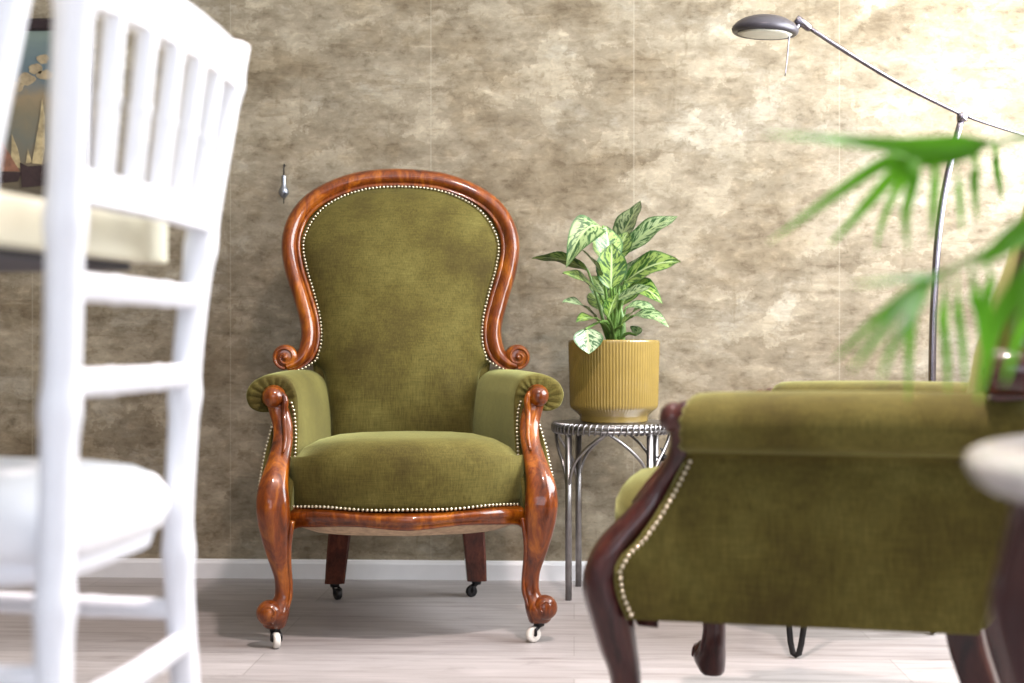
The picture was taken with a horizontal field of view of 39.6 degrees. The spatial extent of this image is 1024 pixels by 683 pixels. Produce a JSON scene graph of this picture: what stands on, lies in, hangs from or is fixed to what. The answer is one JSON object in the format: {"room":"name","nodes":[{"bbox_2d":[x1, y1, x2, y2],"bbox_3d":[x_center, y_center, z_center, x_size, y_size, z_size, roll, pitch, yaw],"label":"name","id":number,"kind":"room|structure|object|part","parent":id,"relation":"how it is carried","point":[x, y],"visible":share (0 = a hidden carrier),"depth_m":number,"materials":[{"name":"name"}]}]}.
{"room":"living room","nodes":[
{"label":"living room","id":0,"kind":"room"},
{"bbox_2d":[0,577,959,682],"bbox_3d":[-0.566,0.680,1.256,4.360,0.100,5.260,0,0,3],"label":"floor","id":1,"kind":"structure","parent":0,"point":[379,631],"depth_m":2.99,"materials":[{"name":"laminate"}]},
{"bbox_2d":[0,0,29,150],"bbox_3d":[-0.591,0.152,0.879,0.446,0.960,0.450,0,0,6],"label":"chair","id":2,"kind":"object","parent":1,"relation":"on","point":[13,13],"visible":1,"depth_m":1.04,"materials":[{"name":"paint"}]},
{"bbox_2d":[0,191,167,271],"bbox_3d":[-0.960,0.250,0.802,0.850,0.760,1.700,0,0,12],"label":"dining table","id":3,"kind":"object","parent":1,"relation":"on","point":[114,241],"visible":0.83,"depth_m":1.41,"materials":[{"name":"white paint"}]},
{"bbox_3d":[-0.960,-0.080,0.802,0.790,0.008,1.640,0,0,12],"label":"sub frame","id":4,"kind":"part","parent":3,"relation":"part of","materials":[{"name":"white wood"}]},
{"bbox_2d":[0,0,248,682],"bbox_3d":[-0.531,0.152,1.373,0.446,0.960,0.450,0,0,6],"label":"chair","id":5,"kind":"object","parent":1,"relation":"on","point":[64,516],"visible":1,"depth_m":1.28,"materials":[{"name":"paint"}]},
{"bbox_3d":[-0.365,0.152,1.178,0.046,0.960,0.105,0,0,-33],"label":"post","id":6,"kind":"part","parent":5,"relation":"part of","materials":[{"name":"white paint"}]},
{"bbox_3d":[-0.555,0.199,1.376,0.370,0.026,0.355,0,0,6],"label":"seat frame","id":7,"kind":"part","parent":5,"relation":"part of","materials":[{"name":"white paint"}]},
{"bbox_3d":[-0.345,-0.131,1.353,0.032,0.026,0.346,0,0,6],"label":"rail","id":8,"kind":"part","parent":5,"relation":"part of","materials":[{"name":"white paint"}]},
{"bbox_3d":[-0.328,-0.300,1.351,0.028,0.051,0.401,0,0,6],"label":"crest rail","id":9,"kind":"part","parent":5,"relation":"part of","materials":[{"name":"white paint"}]},
{"bbox_3d":[-0.326,0.152,1.529,0.105,0.960,0.046,0,0,-45],"label":"post","id":10,"kind":"part","parent":5,"relation":"part of","materials":[{"name":"white paint"}]},
{"bbox_2d":[246,169,563,648],"bbox_3d":[-0.249,0.096,3.269,0.690,1.068,0.788,0,0,-6],"label":"armchair","id":11,"kind":"object","parent":1,"relation":"on","point":[400,281],"visible":1,"depth_m":3.42,"materials":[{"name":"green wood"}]},
{"bbox_3d":[-0.521,0.273,2.991,0.012,0.220,0.102,0,0,10],"label":"nailhead trim","id":12,"kind":"part","parent":11,"relation":"part of","materials":[{"name":"silver metal"}]},
{"bbox_3d":[-0.490,0.341,2.968,0.080,0.497,0.170,0,0,-6],"label":"leg","id":13,"kind":"part","parent":11,"relation":"part of","materials":[{"name":"brown wood"}]},
{"bbox_3d":[-0.461,0.191,3.014,0.013,0.126,0.058,0,0,-17],"label":"nailhead trim","id":14,"kind":"part","parent":11,"relation":"part of","materials":[{"name":"silver metal"}]},
{"bbox_3d":[-0.417,0.490,3.441,0.073,0.200,0.126,0,0,-6],"label":"leg","id":15,"kind":"part","parent":11,"relation":"part of","materials":[{"name":"brown wood"}]},
{"bbox_3d":[-0.275,-0.158,3.518,0.557,0.470,0.127,0,0,-6],"label":"nailhead trim","id":16,"kind":"part","parent":11,"relation":"part of","materials":[{"name":"silver metal"}]},
{"bbox_3d":[-0.275,-0.181,3.543,0.626,0.515,0.194,0,0,-6],"label":"frame","id":17,"kind":"part","parent":11,"relation":"part of","materials":[{"name":"brown wood"}]},
{"bbox_3d":[-0.216,0.341,2.924,0.472,0.012,0.084,0,0,-6],"label":"nailhead trim","id":18,"kind":"part","parent":11,"relation":"part of","materials":[{"name":"silver metal"}]},
{"bbox_2d":[289,431,524,510],"bbox_3d":[-0.234,0.271,3.136,0.501,0.153,0.509,0,0,-6],"label":"seat cushion","id":19,"kind":"object","parent":11,"relation":"on","point":[385,470],"depth_m":2.92,"materials":[{"name":"green fabric"}]},
{"bbox_3d":[-0.214,0.375,2.946,0.504,0.063,0.133,0,0,-6],"label":"rail","id":20,"kind":"part","parent":11,"relation":"part of","materials":[{"name":"brown wood"}]},
{"bbox_3d":[-0.096,0.490,3.474,0.073,0.200,0.126,0,0,-6],"label":"leg","id":21,"kind":"part","parent":11,"relation":"part of","materials":[{"name":"brown wood"}]},
{"bbox_3d":[0.013,0.191,3.062,0.013,0.126,0.058,0,0,5],"label":"nailhead trim","id":22,"kind":"part","parent":11,"relation":"part of","materials":[{"name":"silver metal"}]},
{"bbox_3d":[0.051,0.341,3.023,0.080,0.497,0.170,0,0,-6],"label":"leg","id":23,"kind":"part","parent":11,"relation":"part of","materials":[{"name":"brown wood"}]},
{"bbox_3d":[0.077,0.273,3.051,0.012,0.220,0.102,0,0,-21],"label":"nailhead trim","id":24,"kind":"part","parent":11,"relation":"part of","materials":[{"name":"silver metal"}]},
{"bbox_2d":[551,419,669,600],"bbox_3d":[0.252,0.415,3.545,0.310,0.430,0.310,0,0,-20],"label":"side table","id":25,"kind":"object","parent":1,"relation":"on","point":[569,427],"visible":0.73,"depth_m":3.46,"materials":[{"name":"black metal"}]},
{"bbox_3d":[0.119,0.290,3.514,0.018,0.146,0.115,0,0,-13],"label":"arch rod","id":26,"kind":"part","parent":25,"relation":"part of","materials":[{"name":"silver metal"}]},
{"bbox_3d":[0.137,0.290,3.618,0.018,0.146,0.115,0,0,32],"label":"arch rod","id":27,"kind":"part","parent":25,"relation":"part of","materials":[{"name":"silver metal"}]},
{"bbox_3d":[0.138,0.425,3.464,0.016,0.410,0.016,0,0,0],"label":"leg","id":28,"kind":"part","parent":25,"relation":"part of","materials":[{"name":"silver metal"}]},
{"bbox_3d":[0.171,0.425,3.659,0.016,0.410,0.016,0,0,0],"label":"leg","id":29,"kind":"part","parent":25,"relation":"part of","materials":[{"name":"silver metal"}]},
{"bbox_3d":[0.179,0.290,3.430,0.115,0.146,0.019,0,0,32],"label":"arch rod","id":30,"kind":"part","parent":25,"relation":"part of","materials":[{"name":"silver metal"}]},
{"bbox_3d":[0.221,0.290,3.678,0.115,0.146,0.018,0,0,-13],"label":"arch rod","id":31,"kind":"part","parent":25,"relation":"part of","materials":[{"name":"silver metal"}]},
{"bbox_2d":[568,340,659,423],"bbox_3d":[0.254,0.098,3.545,0.228,0.204,0.228,0,0,-32],"label":"planter pot","id":32,"kind":"object","parent":25,"relation":"on","point":[617,382],"visible":0.93,"depth_m":3.45,"materials":[{"name":"ceramic"}]},
{"bbox_2d":[532,201,680,353],"bbox_3d":[0.245,-0.163,3.505,0.301,0.385,0.279,0,0,-30],"label":"leafy plant","id":33,"kind":"object","parent":32,"relation":"in","point":[617,282],"visible":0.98,"depth_m":3.48,"materials":[{"name":"green plant"}]},
{"bbox_3d":[0.263,-0.046,3.542,0.043,0.107,0.025,0,0,19],"label":"stem","id":34,"kind":"part","parent":33,"relation":"part of","materials":[{"name":"green plant"}]},
{"bbox_3d":[0.283,0.290,3.412,0.115,0.146,0.018,0,0,-13],"label":"arch rod","id":35,"kind":"part","parent":25,"relation":"part of","materials":[{"name":"silver metal"}]},
{"bbox_3d":[0.325,0.290,3.660,0.115,0.146,0.019,0,0,32],"label":"arch rod","id":36,"kind":"part","parent":25,"relation":"part of","materials":[{"name":"silver metal"}]},
{"bbox_3d":[0.333,0.425,3.431,0.016,0.410,0.016,0,0,0],"label":"leg","id":37,"kind":"part","parent":25,"relation":"part of","materials":[{"name":"silver metal"}]},
{"bbox_3d":[0.366,0.425,3.626,0.016,0.410,0.016,0,0,0],"label":"leg","id":38,"kind":"part","parent":25,"relation":"part of","materials":[{"name":"silver metal"}]},
{"bbox_3d":[0.363,0.290,3.474,0.066,0.146,0.098,0,0,0],"label":"arch rod","id":39,"kind":"part","parent":25,"relation":"part of","materials":[{"name":"silver metal"}]},
{"bbox_2d":[582,208,1023,682],"bbox_3d":[0.541,0.096,2.154,0.788,1.068,0.690,0,0,22],"label":"armchair","id":40,"kind":"object","parent":1,"relation":"on","point":[851,505],"visible":0.94,"depth_m":1.92,"materials":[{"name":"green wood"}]},
{"bbox_3d":[0.185,0.335,2.006,0.170,0.509,0.080,0,0,22],"label":"leg","id":41,"kind":"part","parent":40,"relation":"part of","materials":[{"name":"brown wood"}]},
{"bbox_2d":[615,466,658,520],"bbox_3d":[0.417,0.271,2.206,0.509,0.153,0.501,0,0,22],"label":"seat cushion","id":42,"kind":"object","parent":40,"relation":"on","point":[635,485],"depth_m":2.12,"materials":[{"name":"green fabric"}]},
{"bbox_3d":[0.240,0.375,2.277,0.133,0.063,0.504,0,0,22],"label":"rail","id":43,"kind":"part","parent":40,"relation":"part of","materials":[{"name":"brown wood"}]},
{"bbox_3d":[0.198,0.273,1.970,0.102,0.220,0.012,0,0,6],"label":"nailhead trim","id":44,"kind":"part","parent":40,"relation":"part of","materials":[{"name":"silver metal"}]},
{"bbox_3d":[0.389,0.335,2.511,0.170,0.509,0.080,0,0,22],"label":"leg","id":45,"kind":"part","parent":40,"relation":"part of","materials":[{"name":"brown wood"}]},
{"bbox_3d":[0.652,0.490,1.926,0.126,0.200,0.073,0,0,22],"label":"leg","id":46,"kind":"part","parent":40,"relation":"part of","materials":[{"name":"brown wood"}]},
{"bbox_3d":[0.773,0.490,2.225,0.126,0.200,0.073,0,0,22],"label":"leg","id":47,"kind":"part","parent":40,"relation":"part of","materials":[{"name":"brown wood"}]},
{"bbox_3d":[0.797,-0.181,2.052,0.194,0.515,0.626,0,0,22],"label":"frame","id":48,"kind":"part","parent":40,"relation":"part of","materials":[{"name":"brown wood"}]},
{"bbox_2d":[786,627,933,657],"bbox_3d":[0.673,0.418,3.036,0.480,0.424,0.480,0,0,0],"label":"table","id":49,"kind":"object","parent":1,"relation":"on","point":[795,653],"visible":0.15,"depth_m":2.83,"materials":[{"name":"black metal"}]},
{"bbox_3d":[0.574,0.428,2.848,0.128,0.403,0.052,0,0,28],"label":"hairpin leg","id":50,"kind":"part","parent":49,"relation":"part of","materials":[{"name":"black metal"}]},
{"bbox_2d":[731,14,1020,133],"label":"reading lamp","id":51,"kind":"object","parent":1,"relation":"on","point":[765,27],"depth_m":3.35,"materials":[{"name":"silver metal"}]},
{"bbox_2d":[737,29,791,38],"bbox_3d":[0.596,-0.723,3.350,0.128,0.010,0.128,0,0,2],"label":"diffuser","id":52,"kind":"object","parent":51,"relation":"attached to","point":[743,33],"depth_m":3.33,"materials":[{"name":"white glass"}]},
{"bbox_3d":[0.666,-0.693,3.355,0.039,0.131,0.024,0,0,-17],"label":"dimmer rod","id":53,"kind":"part","parent":51,"relation":"part of","materials":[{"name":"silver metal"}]},
{"bbox_3d":[1.016,-0.605,3.360,0.701,0.331,0.026,0,0,0],"label":"arm","id":54,"kind":"part","parent":51,"relation":"part of","materials":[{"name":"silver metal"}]},
{"bbox_2d":[963,435,1023,682],"bbox_3d":[0.715,0.352,0.865,0.840,0.555,0.840,0,0,0],"label":"marble table","id":55,"kind":"object","parent":1,"relation":"on","point":[997,465],"visible":1,"depth_m":0.95,"materials":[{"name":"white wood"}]},
{"bbox_2d":[765,131,1023,401],"bbox_3d":[0.522,-0.094,1.078,0.647,0.338,0.646,0,0,45],"label":"palm plant","id":56,"kind":"object","parent":55,"relation":"on","point":[906,156],"visible":1,"depth_m":1.15,"materials":[{"name":"green plant"}]},
{"bbox_3d":[0.562,-0.092,1.040,0.475,0.084,0.088,0,0,14],"label":"frond stem","id":57,"kind":"part","parent":56,"relation":"part of","materials":[{"name":"green plant"}]},
{"bbox_3d":[0.568,-0.124,1.110,0.503,0.147,0.031,0,0,19],"label":"frond stem","id":58,"kind":"part","parent":56,"relation":"part of","materials":[{"name":"green plant"}]},
{"bbox_3d":[0.355,0.364,0.964,0.067,0.532,0.036,0,0,20],"label":"leg","id":59,"kind":"part","parent":55,"relation":"part of","materials":[{"name":"brown wood"}]},
{"bbox_2d":[0,0,1023,560],"bbox_3d":[-0.453,-0.645,3.833,4.360,2.550,0.100,0,0,3],"label":"wall","id":60,"kind":"structure","parent":0,"point":[561,111],"depth_m":3.75,"materials":[{"name":"paint"}]},
{"bbox_2d":[0,18,92,208],"bbox_3d":[-1.456,-0.602,3.813,0.666,0.521,0.027,0,0,3],"label":"painting","id":61,"kind":"object","parent":60,"relation":"attached to","point":[23,153],"visible":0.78,"depth_m":3.81},
{"bbox_2d":[279,164,288,203],"bbox_3d":[-0.606,-0.419,3.774,0.027,0.106,0.027,0,0,44],"label":"weight","id":62,"kind":"object","parent":60,"relation":"hanging from","point":[283,191],"visible":1,"depth_m":3.77,"materials":[{"name":"grey metal"}]},
{"bbox_2d":[75,558,585,580],"bbox_3d":[-0.456,0.605,3.776,4.160,0.050,0.014,0,0,3],"label":"baseboard","id":63,"kind":"structure","parent":60,"relation":"attached to","point":[124,567],"depth_m":3.77,"materials":[{"name":"white wood"}]}
]}

